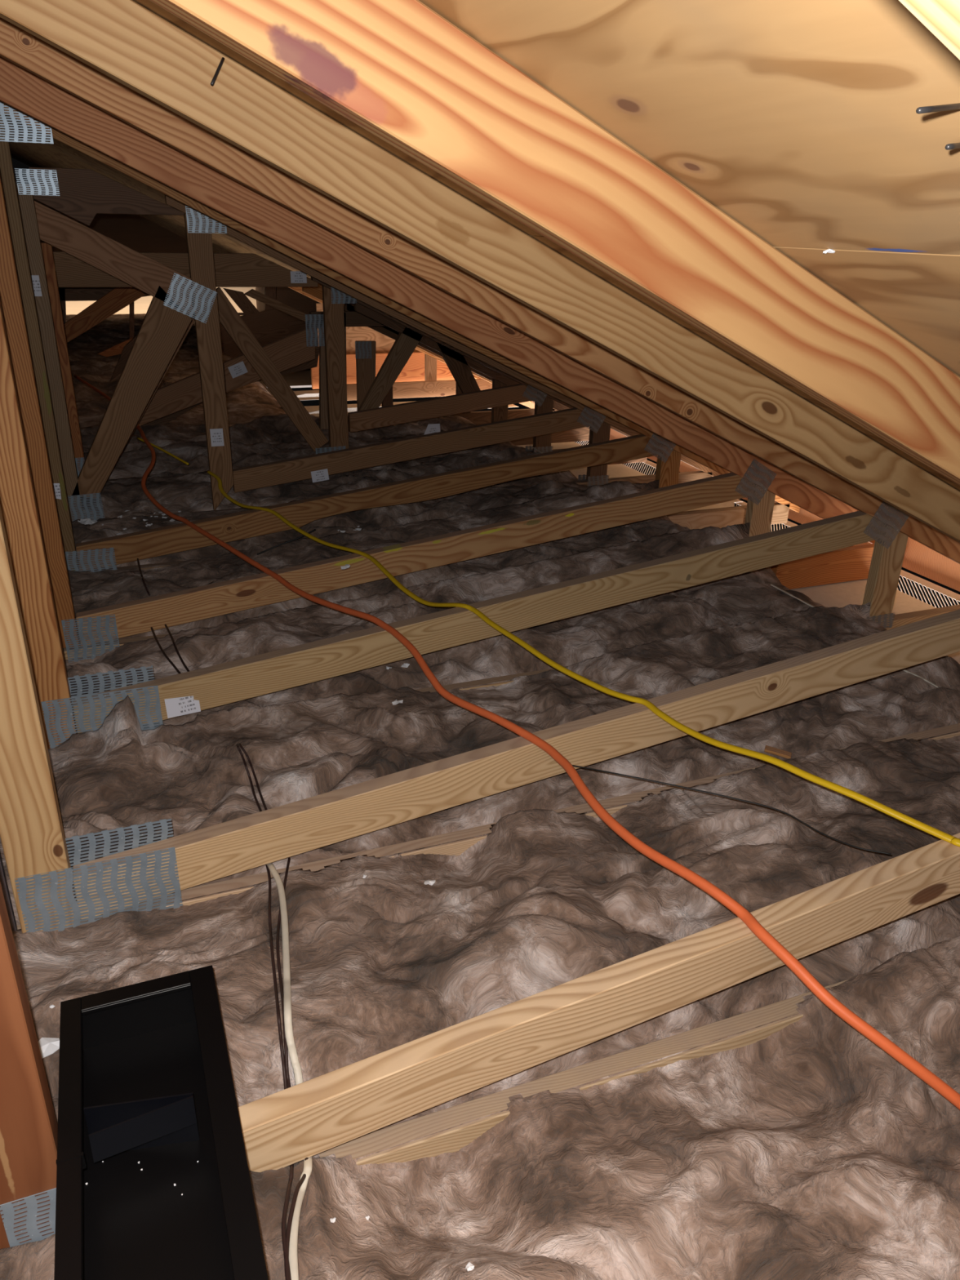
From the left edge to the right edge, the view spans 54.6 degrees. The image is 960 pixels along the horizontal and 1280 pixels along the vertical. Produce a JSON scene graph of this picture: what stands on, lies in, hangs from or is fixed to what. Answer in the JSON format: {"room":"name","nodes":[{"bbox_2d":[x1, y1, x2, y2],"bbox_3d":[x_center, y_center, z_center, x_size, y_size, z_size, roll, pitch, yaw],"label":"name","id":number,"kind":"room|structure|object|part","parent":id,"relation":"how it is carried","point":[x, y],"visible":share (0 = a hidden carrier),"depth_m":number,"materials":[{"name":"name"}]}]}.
{"room":"attic","nodes":[
{"label":"attic","id":0,"kind":"room"},
{"bbox_2d":[4,115,184,219],"bbox_3d":[-3.117,-3.596,7.207,1.223,0.584,8.737,-8,26,-20],"label":"roof sheathing","id":1,"kind":"structure","parent":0,"point":[58,152],"depth_m":5.26,"materials":[{"name":"brown wood"}]},
{"bbox_2d":[34,200,257,314],"bbox_3d":[-4.437,-4.319,10.728,4.600,1.302,2.750,-8,26,-20],"label":"roof sheathing","id":2,"kind":"structure","parent":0,"point":[137,233],"depth_m":10.24,"materials":[{"name":"brown wood"}]},
{"bbox_2d":[145,217,311,278],"bbox_3d":[-1.928,-3.211,7.895,1.365,0.651,8.737,-8,26,-20],"label":"roof sheathing","id":3,"kind":"structure","parent":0,"point":[223,238],"depth_m":6.81,"materials":[{"name":"brown wood"}]},
{"bbox_2d":[194,322,311,387],"bbox_3d":[-3.880,-2.862,9.184,4.200,0.016,5.398,-8,26,-20],"label":"floor","id":4,"kind":"structure","parent":0,"point":[301,379],"depth_m":7.70,"materials":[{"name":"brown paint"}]},
{"bbox_2d":[66,313,285,427],"bbox_3d":[-3.291,-2.625,8.401,2.000,0.206,7.184,-8,26,-20],"label":"insulation batt","id":5,"kind":"object","parent":4,"relation":"on","point":[246,403],"visible":0.23,"depth_m":6.75,"materials":[{"name":"brown fabric"}]},
{"bbox_2d":[97,337,133,356],"bbox_3d":[-2.622,-2.186,6.868,0.395,0.176,0.038,-8,26,-20],"label":"board","id":6,"kind":"object","parent":5,"relation":"on","point":[116,349],"visible":0.53,"depth_m":6.84,"materials":[{"name":"orange wood"}]},
{"bbox_2d":[110,334,137,381],"bbox_3d":[-2.313,-2.041,6.359,0.472,0.517,0.038,-8,26,-20],"label":"board","id":7,"kind":"object","parent":5,"relation":"on","point":[126,349],"visible":0.39,"depth_m":6.34,"materials":[{"name":"brown wood"}]},
{"bbox_2d":[129,286,320,370],"bbox_3d":[-2.616,-2.547,7.652,2.825,0.721,0.045,-8,26,-20],"label":"wall","id":8,"kind":"structure","parent":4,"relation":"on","point":[270,325],"depth_m":7.90,"materials":[{"name":"brown wood"}]},
{"bbox_3d":[-1.536,-2.701,8.052,0.501,0.720,0.038,-8,26,-20],"label":"gable panel","id":9,"kind":"part","parent":8,"relation":"part of","materials":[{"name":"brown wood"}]},
{"bbox_2d":[255,287,264,311],"bbox_3d":[-1.910,-3.396,9.789,0.020,0.548,5.400,-8,26,-20],"label":"wall","id":10,"kind":"structure","parent":0,"point":[260,305],"depth_m":11.79,"materials":[{"name":"wood"}]},
{"bbox_2d":[315,303,420,354],"bbox_3d":[-0.671,-2.393,7.557,1.300,0.650,0.020,-8,26,-20],"label":"wall","id":11,"kind":"structure","parent":0,"point":[384,344],"depth_m":7.42,"materials":[{"name":"brown wood"}]},
{"bbox_2d":[311,351,454,389],"bbox_3d":[-0.733,-2.203,7.579,1.290,0.258,0.035,-8,26,-20],"label":"board","id":12,"kind":"object","parent":11,"relation":"attached to","point":[413,370],"visible":0.24,"depth_m":7.61,"materials":[{"name":"orange wood"}]},
{"bbox_2d":[132,0,959,254],"bbox_3d":[-0.188,-0.493,0.414,1.222,0.584,2.420,-8,26,-20],"label":"roof sheathing","id":13,"kind":"structure","parent":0,"point":[798,121],"depth_m":0.65,"materials":[{"name":"brown wood"}]},
{"bbox_2d":[822,248,835,253],"bbox_3d":[0.321,-0.357,0.855,0.012,0.004,0.008,13,27,24],"label":"paper scrap","id":14,"kind":"object","parent":13,"relation":"attached to","point":[828,251],"visible":1,"depth_m":0.85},
{"bbox_2d":[915,102,959,114],"bbox_3d":[0.245,-0.280,0.490,0.003,0.012,0.076,21,30,36],"label":"nail","id":15,"kind":"object","parent":13,"relation":"attached to","point":[933,108],"visible":1,"depth_m":0.48,"materials":[{"name":"metal"}]},
{"bbox_2d":[945,142,959,150],"bbox_3d":[0.274,-0.282,0.532,0.003,0.009,0.063,17,28,31],"label":"nail","id":16,"kind":"object","parent":13,"relation":"attached to","point":[955,145],"visible":1,"depth_m":0.51,"materials":[{"name":"metal"}]},
{"bbox_2d":[528,235,959,491],"bbox_3d":[0.935,-0.130,1.065,1.224,0.584,2.420,-8,26,-20],"label":"roof sheathing","id":17,"kind":"structure","parent":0,"point":[917,295],"depth_m":0.92,"materials":[{"name":"brown wood"}]},
{"bbox_3d":[-0.975,0.081,2.746,4.440,0.016,7.300,-8,26,-20],"label":"floor","id":18,"kind":"structure","parent":0,"visible":0},
{"bbox_2d":[80,413,475,452],"bbox_3d":[-1.394,-1.174,5.267,3.010,0.194,0.592,-8,26,-20],"label":"insulation batt","id":19,"kind":"object","parent":18,"relation":"on","point":[279,428],"visible":0.35,"depth_m":5.15,"materials":[{"name":"brown fabric"}]},
{"bbox_2d":[55,271,531,408],"bbox_3d":[-1.381,-1.894,5.907,3.760,1.014,0.078,-8,26,-20],"label":"roof truss","id":20,"kind":"object","parent":18,"relation":"on","point":[109,300],"visible":0.22,"depth_m":5.47,"materials":[{"name":"orange wood"}]},
{"bbox_3d":[-2.484,-1.792,5.502,0.160,0.717,0.038,-8,26,-20],"label":"post","id":21,"kind":"part","parent":20,"relation":"part of","materials":[{"name":"brown wood"}]},
{"bbox_2d":[83,429,526,479],"bbox_3d":[-1.173,-0.944,4.755,3.010,0.201,0.580,-8,26,-20],"label":"insulation batt","id":22,"kind":"object","parent":18,"relation":"on","point":[131,464],"visible":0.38,"depth_m":4.57,"materials":[{"name":"brown fabric"}]},
{"bbox_2d":[80,447,578,519],"bbox_3d":[-0.951,-0.705,4.239,3.010,0.195,0.606,-8,26,-20],"label":"insulation batt","id":23,"kind":"object","parent":18,"relation":"on","point":[189,492],"visible":0.38,"depth_m":4.08,"materials":[{"name":"brown fabric"}]},
{"bbox_2d":[137,436,189,465],"bbox_3d":[-1.373,-0.818,4.023,0.393,0.058,0.010,21,31,37],"label":"electrical cable","id":24,"kind":"object","parent":23,"relation":"on","point":[138,437],"visible":0.85,"depth_m":4.00,"materials":[{"name":"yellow plastic"}]},
{"bbox_2d":[71,480,590,570],"bbox_3d":[-0.726,-0.472,3.717,3.010,0.206,0.586,-8,26,-20],"label":"insulation batt","id":25,"kind":"object","parent":18,"relation":"on","point":[487,497],"visible":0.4,"depth_m":3.65,"materials":[{"name":"brown fabric"}]},
{"bbox_2d":[77,518,97,524],"bbox_3d":[-1.550,-0.448,3.653,0.096,0.056,0.059,-8,26,-20],"label":"tuft","id":26,"kind":"object","parent":25,"relation":"on","point":[87,521],"visible":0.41,"depth_m":3.64,"materials":[{"name":"fabric"}]},
{"bbox_2d":[40,242,647,480],"bbox_3d":[-0.748,-1.274,4.421,3.760,1.098,0.042,-8,26,-20],"label":"roof truss","id":27,"kind":"object","parent":18,"relation":"on","point":[231,269],"visible":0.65,"depth_m":4.32,"materials":[{"name":"brown wood"}]},
{"bbox_3d":[-1.803,-1.178,4.009,0.070,0.981,0.038,-8,26,-20],"label":"post","id":28,"kind":"part","parent":27,"relation":"part of","materials":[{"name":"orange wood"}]},
{"bbox_3d":[-1.829,-0.754,4.168,0.120,0.120,0.001,-8,26,-20],"label":"gusset plate","id":29,"kind":"part","parent":27,"relation":"part of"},
{"bbox_3d":[-0.731,-0.917,4.567,0.150,0.060,0.001,-9,26,-19],"label":"gusset plate","id":30,"kind":"part","parent":27,"relation":"part of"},
{"bbox_3d":[-0.629,-1.605,4.297,0.120,0.100,0.001,-8,26,-20],"label":"gusset plate","id":31,"kind":"part","parent":27,"relation":"part of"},
{"bbox_3d":[0.296,-1.022,5.010,0.115,0.050,0.001,-8,26,-20],"label":"gusset plate","id":32,"kind":"part","parent":27,"relation":"part of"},
{"bbox_3d":[0.299,-1.297,4.838,0.125,0.125,0.001,23,12,-30],"label":"gusset plate","id":33,"kind":"part","parent":27,"relation":"part of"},
{"bbox_3d":[0.335,-1.160,4.939,0.091,0.312,0.038,-8,26,-20],"label":"heel post","id":34,"kind":"part","parent":27,"relation":"part of","materials":[{"name":"brown wood"}]},
{"bbox_3d":[0.339,-1.011,4.986,0.115,0.050,0.001,-8,26,-20],"label":"gusset plate","id":35,"kind":"part","parent":27,"relation":"part of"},
{"bbox_2d":[143,297,558,425],"bbox_3d":[-1.192,-1.615,5.497,3.760,0.825,0.040,-8,26,-20],"label":"roof truss","id":36,"kind":"object","parent":18,"relation":"on","point":[365,350],"visible":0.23,"depth_m":5.67,"materials":[{"name":"brown wood"}]},
{"bbox_3d":[-0.704,-1.752,5.623,0.100,0.100,0.001,-8,26,-20],"label":"gusset plate","id":37,"kind":"part","parent":36,"relation":"part of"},
{"bbox_3d":[-0.580,-1.537,5.798,0.069,0.284,0.038,-8,26,-20],"label":"post","id":38,"kind":"part","parent":36,"relation":"part of","materials":[{"name":"brown wood"}]},
{"bbox_3d":[-0.106,-1.613,5.968,0.091,0.302,0.038,-8,26,-20],"label":"heel post","id":39,"kind":"part","parent":36,"relation":"part of","materials":[{"name":"brown wood"}]},
{"bbox_2d":[122,288,589,453],"bbox_3d":[-0.968,-1.405,4.970,3.760,0.880,0.041,-8,26,-20],"label":"roof truss","id":40,"kind":"object","parent":18,"relation":"on","point":[296,348],"visible":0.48,"depth_m":4.96,"materials":[{"name":"brown wood"}]},
{"bbox_3d":[-0.865,-1.627,4.890,0.100,0.160,0.001,-8,26,-20],"label":"gusset plate","id":41,"kind":"part","parent":40,"relation":"part of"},
{"bbox_3d":[0.117,-1.377,5.451,0.091,0.302,0.038,-8,26,-20],"label":"heel post","id":42,"kind":"part","parent":40,"relation":"part of","materials":[{"name":"brown wood"}]},
{"bbox_2d":[14,167,720,521],"bbox_3d":[-0.518,-1.148,3.841,3.760,1.351,0.042,-8,26,-20],"label":"roof truss","id":43,"kind":"object","parent":18,"relation":"on","point":[80,194],"visible":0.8,"depth_m":3.56,"materials":[{"name":"brown wood"}]},
{"bbox_3d":[-1.518,-1.570,3.192,0.130,0.080,0.001,-8,26,-20],"label":"gusset plate","id":44,"kind":"part","parent":43,"relation":"part of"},
{"bbox_3d":[-1.599,-1.016,3.435,0.088,1.201,0.038,-8,26,-20],"label":"post","id":45,"kind":"part","parent":43,"relation":"part of","materials":[{"name":"brown wood"}]},
{"bbox_3d":[-1.547,-0.514,3.662,0.120,0.120,0.001,-10,26,-19],"label":"gusset plate","id":46,"kind":"part","parent":43,"relation":"part of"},
{"bbox_3d":[-1.091,-1.286,3.506,0.165,0.125,0.001,18,15,-29],"label":"gusset plate","id":47,"kind":"part","parent":43,"relation":"part of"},
{"bbox_3d":[-1.006,-1.560,3.418,0.140,0.120,0.001,-8,26,-20],"label":"gusset plate","id":48,"kind":"part","parent":43,"relation":"part of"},
{"bbox_3d":[0.524,-0.775,4.484,0.115,0.050,0.001,-8,26,-20],"label":"gusset plate","id":49,"kind":"part","parent":43,"relation":"part of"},
{"bbox_3d":[0.526,-1.042,4.315,0.125,0.125,0.001,23,12,-30],"label":"gusset plate","id":50,"kind":"part","parent":43,"relation":"part of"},
{"bbox_3d":[0.566,-0.763,4.460,0.115,0.050,0.001,-8,26,-20],"label":"gusset plate","id":51,"kind":"part","parent":43,"relation":"part of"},
{"bbox_3d":[0.563,-0.908,4.416,0.091,0.304,0.038,-8,26,-20],"label":"heel post","id":52,"kind":"part","parent":43,"relation":"part of","materials":[{"name":"brown wood"}]},
{"bbox_2d":[516,440,743,504],"bbox_3d":[0.573,-1.108,5.526,0.640,0.001,2.397,-8,26,-20],"label":"soffit panel","id":53,"kind":"object","parent":43,"relation":"attached to","point":[619,470],"visible":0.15,"depth_m":5.18,"materials":[{"name":"wood"}]},
{"bbox_2d":[67,480,690,644],"bbox_3d":[-0.504,-0.262,3.190,3.010,0.261,0.612,-8,26,-20],"label":"insulation batt","id":54,"kind":"object","parent":18,"relation":"on","point":[90,590],"visible":0.4,"depth_m":3.25,"materials":[{"name":"brown fabric"}]},
{"bbox_2d":[137,558,150,595],"bbox_3d":[-1.093,-0.217,3.003,0.015,0.060,0.448,-9,26,-22],"label":"wire","id":55,"kind":"object","parent":54,"relation":"hanging from","point":[138,562],"visible":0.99,"depth_m":2.91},
{"bbox_2d":[257,528,315,555],"bbox_3d":[-0.692,-0.351,3.322,0.219,0.070,0.017,-11,27,-25],"label":"wire","id":56,"kind":"object","parent":54,"relation":"on","point":[313,530],"visible":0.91,"depth_m":3.32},
{"bbox_2d":[0,101,799,572],"bbox_3d":[-0.475,-1.230,3.108,4.160,2.100,0.042,-8,26,-20],"label":"roof truss","id":57,"kind":"object","parent":18,"relation":"on","point":[93,555],"visible":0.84,"depth_m":3.27,"materials":[{"name":"orange wood"}]},
{"bbox_3d":[-1.311,-1.462,2.617,0.190,0.110,0.001,-8,26,-20],"label":"gusset plate","id":58,"kind":"part","parent":57,"relation":"part of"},
{"bbox_3d":[-1.395,-0.868,2.877,0.088,1.412,0.038,-8,26,-20],"label":"post","id":59,"kind":"part","parent":57,"relation":"part of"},
{"bbox_3d":[-1.323,-0.252,3.165,0.162,0.116,0.001,-8,26,-20],"label":"gusset plate","id":60,"kind":"part","parent":57,"relation":"part of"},
{"bbox_3d":[0.747,-0.807,3.805,0.125,0.125,0.001,23,12,-30],"label":"gusset plate","id":61,"kind":"part","parent":57,"relation":"part of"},
{"bbox_3d":[0.783,-0.673,3.905,0.091,0.304,0.038,-8,26,-20],"label":"heel post","id":62,"kind":"part","parent":57,"relation":"part of","materials":[{"name":"orange wood"}]},
{"bbox_2d":[679,460,959,591],"bbox_3d":[1.581,-0.474,3.950,0.020,0.135,2.697,-8,26,-20],"label":"fascia board","id":63,"kind":"object","parent":57,"relation":"attached to","point":[918,558],"visible":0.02,"depth_m":3.61,"materials":[{"name":"brown wood"}]},
{"bbox_2d":[0,56,875,662],"bbox_3d":[-0.249,-0.990,2.582,4.160,2.100,0.042,-8,26,-20],"label":"roof truss","id":64,"kind":"object","parent":18,"relation":"on","point":[751,477],"visible":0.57,"depth_m":2.68,"materials":[{"name":"brown wood"}]},
{"bbox_3d":[-1.168,-0.623,2.353,0.088,1.401,0.038,-8,26,-20],"label":"post","id":65,"kind":"part","parent":64,"relation":"part of","materials":[{"name":"orange wood"}]},
{"bbox_3d":[-1.101,-0.004,2.641,0.140,0.131,0.001,-8,26,-20],"label":"gusset plate","id":66,"kind":"part","parent":64,"relation":"part of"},
{"bbox_2d":[340,564,350,568],"bbox_3d":[-0.385,-0.209,2.667,0.027,0.008,0.020,-8,26,-20],"label":"paper scrap","id":67,"kind":"object","parent":64,"relation":"on","point":[347,566],"visible":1,"depth_m":2.67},
{"bbox_3d":[0.974,-0.556,3.283,0.125,0.125,0.001,23,12,-30],"label":"gusset plate","id":68,"kind":"part","parent":64,"relation":"part of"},
{"bbox_3d":[1.010,-0.423,3.384,0.091,0.304,0.038,-8,26,-20],"label":"heel post","id":69,"kind":"part","parent":64,"relation":"part of","materials":[{"name":"brown wood"}]},
{"bbox_2d":[771,543,874,589],"bbox_3d":[1.347,-0.282,3.543,0.560,0.130,0.035,-8,26,-20],"label":"board","id":70,"kind":"object","parent":64,"relation":"attached to","point":[851,563],"visible":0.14,"depth_m":3.51,"materials":[{"name":"orange wood"}]},
{"bbox_2d":[64,522,823,725],"bbox_3d":[-0.270,-0.007,2.652,3.010,0.245,0.649,-8,26,-20],"label":"insulation batt","id":71,"kind":"object","parent":18,"relation":"on","point":[750,597],"depth_m":2.73,"materials":[{"name":"brown fabric"}]},
{"bbox_2d":[150,626,181,673],"bbox_3d":[-0.850,0.028,2.504,0.014,0.031,0.404,-11,27,-26],"label":"wire","id":72,"kind":"object","parent":71,"relation":"on","point":[151,628],"visible":0.94,"depth_m":2.49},
{"bbox_2d":[164,623,189,671],"bbox_3d":[-0.821,0.023,2.514,0.013,0.027,0.402,-10,27,-24],"label":"wire","id":73,"kind":"object","parent":71,"relation":"on","point":[165,624],"visible":0.91,"depth_m":2.49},
{"bbox_2d":[400,662,409,667],"bbox_3d":[-0.203,0.069,2.512,0.020,0.009,0.028,17,28,31],"label":"paper scrap","id":74,"kind":"object","parent":71,"relation":"on","point":[406,664],"visible":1,"depth_m":2.51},
{"bbox_3d":[1.058,-0.092,3.000,0.088,0.107,0.324,-19,31,-38],"label":"wood strip","id":75,"kind":"part","parent":71,"relation":"part of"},
{"bbox_2d":[0,0,959,1248],"bbox_3d":[0.416,-0.285,1.040,4.160,2.100,0.042,-8,26,-20],"label":"roof truss","id":76,"kind":"object","parent":18,"relation":"on","point":[400,71],"visible":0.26,"depth_m":0.98,"materials":[{"name":"brown wood"}]},
{"bbox_3d":[-0.417,0.671,1.094,0.245,0.143,0.001,-8,26,-20],"label":"gusset plate","id":77,"kind":"part","parent":76,"relation":"part of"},
{"bbox_3d":[-0.503,0.077,0.809,0.088,1.409,0.038,-8,26,-20],"label":"post","id":78,"kind":"part","parent":76,"relation":"part of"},
{"bbox_2d":[53,964,268,1279],"bbox_3d":[-0.285,0.652,0.854,0.187,0.089,0.870,-8,26,-20],"label":"box","id":79,"kind":"object","parent":76,"relation":"on","point":[145,1077],"visible":1,"depth_m":1.05,"materials":[{"name":"black paint"}]},
{"bbox_2d":[81,988,234,1279],"bbox_3d":[-0.284,0.653,0.855,0.186,0.085,0.870,-8,26,-20],"label":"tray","id":80,"kind":"object","parent":79,"relation":"on","point":[157,1087],"depth_m":1.06,"materials":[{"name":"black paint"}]},
{"bbox_2d":[74,374,959,1110],"bbox_3d":[-0.840,-0.432,3.318,0.830,0.210,6.282,-17,30,-36],"label":"extension cord","id":81,"kind":"object","parent":76,"relation":"on","point":[773,944],"visible":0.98,"depth_m":1.48,"materials":[{"name":"orange plastic"}]},
{"bbox_2d":[206,470,959,847],"bbox_3d":[0.090,-0.029,2.386,3.717,0.215,0.670,21,31,37],"label":"electrical cable","id":82,"kind":"object","parent":76,"relation":"on","point":[876,805],"visible":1,"depth_m":1.87,"materials":[{"name":"yellow plastic"}]},
{"bbox_2d":[0,936,959,1279],"bbox_3d":[0.388,0.719,1.137,3.010,0.181,0.616,-8,26,-20],"label":"insulation batt","id":83,"kind":"object","parent":18,"relation":"on","point":[806,1150],"visible":0.92,"depth_m":1.18,"materials":[{"name":"brown fabric"}]},
{"bbox_2d":[329,1217,336,1222],"bbox_3d":[-0.176,0.689,1.106,0.009,0.004,0.006,3,24,3],"label":"paper scrap","id":84,"kind":"object","parent":83,"relation":"on","point":[332,1220],"visible":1,"depth_m":1.10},
{"bbox_2d":[465,1262,474,1271],"bbox_3d":[-0.011,0.690,1.023,0.010,0.005,0.010,-8,26,-20],"label":"paper scrap","id":85,"kind":"object","parent":83,"relation":"on","point":[469,1266],"visible":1,"depth_m":1.02,"materials":[{"name":"paper"}]},
{"bbox_2d":[0,0,959,933],"bbox_3d":[0.201,-0.513,1.539,4.160,2.100,0.042,-8,26,-20],"label":"roof truss","id":86,"kind":"object","parent":18,"relation":"on","point":[124,41],"visible":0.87,"depth_m":1.57,"materials":[{"name":"brown wood"}]},
{"bbox_2d":[0,854,17,930],"bbox_3d":[-0.857,0.416,1.506,0.164,0.330,0.020,-8,26,-20],"label":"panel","id":87,"kind":"object","parent":86,"relation":"attached to","point":[2,877],"visible":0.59,"depth_m":1.54,"materials":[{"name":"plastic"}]},
{"bbox_3d":[-0.718,-0.154,1.306,0.088,1.418,0.038,-8,26,-20],"label":"post","id":88,"kind":"part","parent":86,"relation":"part of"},
{"bbox_3d":[-0.642,0.437,1.585,0.250,0.142,0.001,-8,26,-20],"label":"gusset plate","id":89,"kind":"part","parent":86,"relation":"part of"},
{"bbox_3d":[-0.619,0.391,1.622,0.172,0.152,0.001,-8,26,-20],"label":"gusset plate","id":90,"kind":"part","parent":86,"relation":"part of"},
{"bbox_2d":[210,57,224,85],"bbox_3d":[-0.330,-0.716,1.171,0.004,0.036,0.040,6,25,11],"label":"nail","id":91,"kind":"object","parent":86,"relation":"attached to","point":[222,60],"visible":1,"depth_m":1.17,"materials":[{"name":"metal"}]},
{"bbox_2d":[572,764,891,854],"bbox_3d":[0.441,0.291,1.698,0.586,0.024,0.056,15,27,27],"label":"wire","id":92,"kind":"object","parent":86,"relation":"on","point":[782,811],"visible":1,"depth_m":1.70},
{"bbox_2d":[683,502,959,664],"bbox_3d":[1.449,-0.180,3.493,0.640,0.001,2.397,-8,26,-20],"label":"soffit panel","id":93,"kind":"object","parent":86,"relation":"attached to","point":[842,594],"visible":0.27,"depth_m":3.48,"materials":[{"name":"wood"}]},
{"bbox_2d":[0,602,959,924],"bbox_3d":[-0.052,0.235,2.151,3.010,0.220,0.601,-8,26,-20],"label":"insulation batt","id":94,"kind":"object","parent":18,"relation":"on","point":[193,775],"depth_m":2.12,"materials":[{"name":"brown fabric"}]},
{"bbox_2d":[235,744,262,812],"bbox_3d":[-0.465,0.287,1.890,0.013,0.041,0.259,-9,26,-22],"label":"wire","id":95,"kind":"object","parent":94,"relation":"on","point":[237,745],"visible":0.97,"depth_m":1.93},
{"bbox_2d":[238,742,267,810],"bbox_3d":[-0.457,0.282,1.893,0.016,0.038,0.262,-9,26,-23],"label":"wire","id":96,"kind":"object","parent":94,"relation":"on","point":[239,744],"visible":0.97,"depth_m":1.92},
{"bbox_2d":[391,699,403,705],"bbox_3d":[-0.203,0.153,2.287,0.025,0.009,0.020,9,25,18],"label":"paper scrap","id":97,"kind":"object","parent":94,"relation":"on","point":[395,702],"visible":1,"depth_m":2.29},
{"bbox_2d":[764,745,791,758],"bbox_3d":[0.692,0.261,2.163,0.060,0.015,0.018,10,26,19],"label":"wood offcut","id":98,"kind":"object","parent":94,"relation":"on","point":[769,749],"visible":0.92,"depth_m":2.16,"materials":[{"name":"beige wood"}]},
{"bbox_3d":[1.147,0.100,2.424,0.100,0.046,0.020,2,24,2],"label":"wood strip","id":99,"kind":"part","parent":94,"relation":"part of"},
{"bbox_2d":[0,17,959,748],"bbox_3d":[-0.022,-0.749,2.056,4.160,2.100,0.042,-8,26,-20],"label":"roof truss","id":100,"kind":"object","parent":18,"relation":"on","point":[63,714],"visible":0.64,"depth_m":2.17,"materials":[{"name":"brown wood"}]},
{"bbox_3d":[-0.941,-0.398,1.819,0.088,1.435,0.038,-8,26,-20],"label":"post","id":101,"kind":"part","parent":100,"relation":"part of","materials":[{"name":"orange wood"}]},
{"bbox_3d":[-0.847,0.198,2.108,0.243,0.173,0.001,-8,26,-20],"label":"gusset plate","id":102,"kind":"part","parent":100,"relation":"part of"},
{"bbox_3d":[-0.837,0.147,2.137,0.182,0.168,0.001,-8,26,-20],"label":"gusset plate","id":103,"kind":"part","parent":100,"relation":"part of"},
{"bbox_3d":[1.241,-0.055,2.893,0.115,0.050,0.001,-8,26,-20],"label":"gusset plate","id":104,"kind":"part","parent":100,"relation":"part of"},
{"bbox_3d":[1.238,-0.207,2.846,0.091,0.318,0.038,-8,26,-20],"label":"heel post","id":105,"kind":"part","parent":100,"relation":"part of","materials":[{"name":"brown wood"}]},
{"bbox_3d":[1.201,-0.347,2.743,0.125,0.125,0.001,23,12,-30],"label":"gusset plate","id":106,"kind":"part","parent":100,"relation":"part of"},
{"bbox_2d":[12,730,959,1133],"bbox_3d":[0.167,0.476,1.647,3.010,0.200,0.580,-8,26,-20],"label":"insulation batt","id":107,"kind":"object","parent":18,"relation":"on","point":[386,959],"visible":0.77,"depth_m":1.57,"materials":[{"name":"brown fabric"}]},
{"bbox_2d":[37,1037,59,1058],"bbox_3d":[-0.591,0.561,1.289,0.045,0.011,0.032,-8,26,-20],"label":"paper scrap","id":108,"kind":"object","parent":107,"relation":"on","point":[47,1046],"visible":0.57,"depth_m":1.28,"materials":[{"name":"paper"}]},
{"bbox_2d":[265,864,293,1279],"bbox_3d":[-0.293,0.550,1.346,0.018,0.084,0.858,-5,25,-13],"label":"wire","id":109,"kind":"object","parent":107,"relation":"on","point":[277,1008],"visible":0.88,"depth_m":1.29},
{"bbox_2d":[266,862,312,1279],"bbox_3d":[-0.282,0.543,1.356,0.037,0.093,0.834,-5,25,-13],"label":"electrical cable","id":110,"kind":"object","parent":107,"relation":"on","point":[308,1164],"visible":0.87,"depth_m":1.28,"materials":[{"name":"white plastic"}]},
{"bbox_2d":[275,857,308,1279],"bbox_3d":[-0.277,0.547,1.351,0.032,0.090,0.861,-4,25,-12],"label":"wire","id":111,"kind":"object","parent":107,"relation":"on","point":[286,1050],"visible":0.81,"depth_m":1.27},
{"bbox_2d":[424,880,435,885],"bbox_3d":[-0.092,0.445,1.711,0.021,0.006,0.015,0,24,-2],"label":"paper scrap","id":112,"kind":"object","parent":107,"relation":"on","point":[431,882],"visible":1,"depth_m":1.71,"materials":[{"name":"paper"}]},
{"bbox_2d":[666,506,744,529],"bbox_3d":[0.908,-0.487,3.986,0.500,0.120,0.035,-8,26,-20],"label":"board","id":113,"kind":"object","parent":18,"relation":"on","point":[720,517],"visible":0.34,"depth_m":3.99,"materials":[{"name":"brown wood"}]},
{"bbox_2d":[898,0,959,59],"bbox_3d":[0.639,-0.050,0.525,4.160,2.100,0.042,-8,26,-20],"label":"roof truss","id":114,"kind":"object","parent":18,"relation":"on","point":[941,18],"visible":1,"depth_m":0.26,"materials":[{"name":"brown wood"}]},
{"label":"ceiling","id":115,"kind":"structure","parent":0,"visible":0},
{"bbox_2d":[287,286,481,381],"bbox_3d":[-0.637,-2.257,6.889,1.610,0.907,0.038,-8,26,-20],"label":"roof truss","id":116,"kind":"object","parent":115,"relation":"attached to","point":[430,360],"visible":0.29,"depth_m":7.05,"materials":[{"name":"orange wood"}]},
{"bbox_3d":[-0.376,-2.023,7.108,0.085,0.312,0.038,-8,26,-20],"label":"heel post","id":117,"kind":"part","parent":116,"relation":"part of","materials":[{"name":"brown wood"}]},
{"bbox_2d":[475,377,657,462],"bbox_3d":[0.448,-1.673,6.576,0.020,0.135,3.497,-8,26,-20],"label":"fascia board","id":118,"kind":"object","parent":115,"relation":"attached to","point":[614,434],"visible":0.02,"depth_m":5.70,"materials":[{"name":"brown wood"}]},
{"bbox_2d":[293,390,319,400],"bbox_3d":[-0.778,-1.956,7.344,1.600,0.001,0.420,-8,26,-20],"label":"soffit panel","id":119,"kind":"object","parent":118,"relation":"attached to","point":[309,393],"visible":0.13,"depth_m":7.16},
{"bbox_2d":[304,400,519,416],"bbox_3d":[-0.533,-1.697,6.777,1.600,0.001,0.420,-8,26,-20],"label":"soffit panel","id":120,"kind":"object","parent":118,"relation":"attached to","point":[310,409],"visible":0.05,"depth_m":6.70,"materials":[{"name":"wood"}]},
{"bbox_2d":[346,378,492,400],"bbox_3d":[-0.509,-1.888,7.017,1.340,0.115,0.035,-8,26,-20],"label":"board","id":121,"kind":"object","parent":118,"relation":"attached to","point":[407,389],"visible":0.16,"depth_m":7.03,"materials":[{"name":"brown wood"}]}
]}

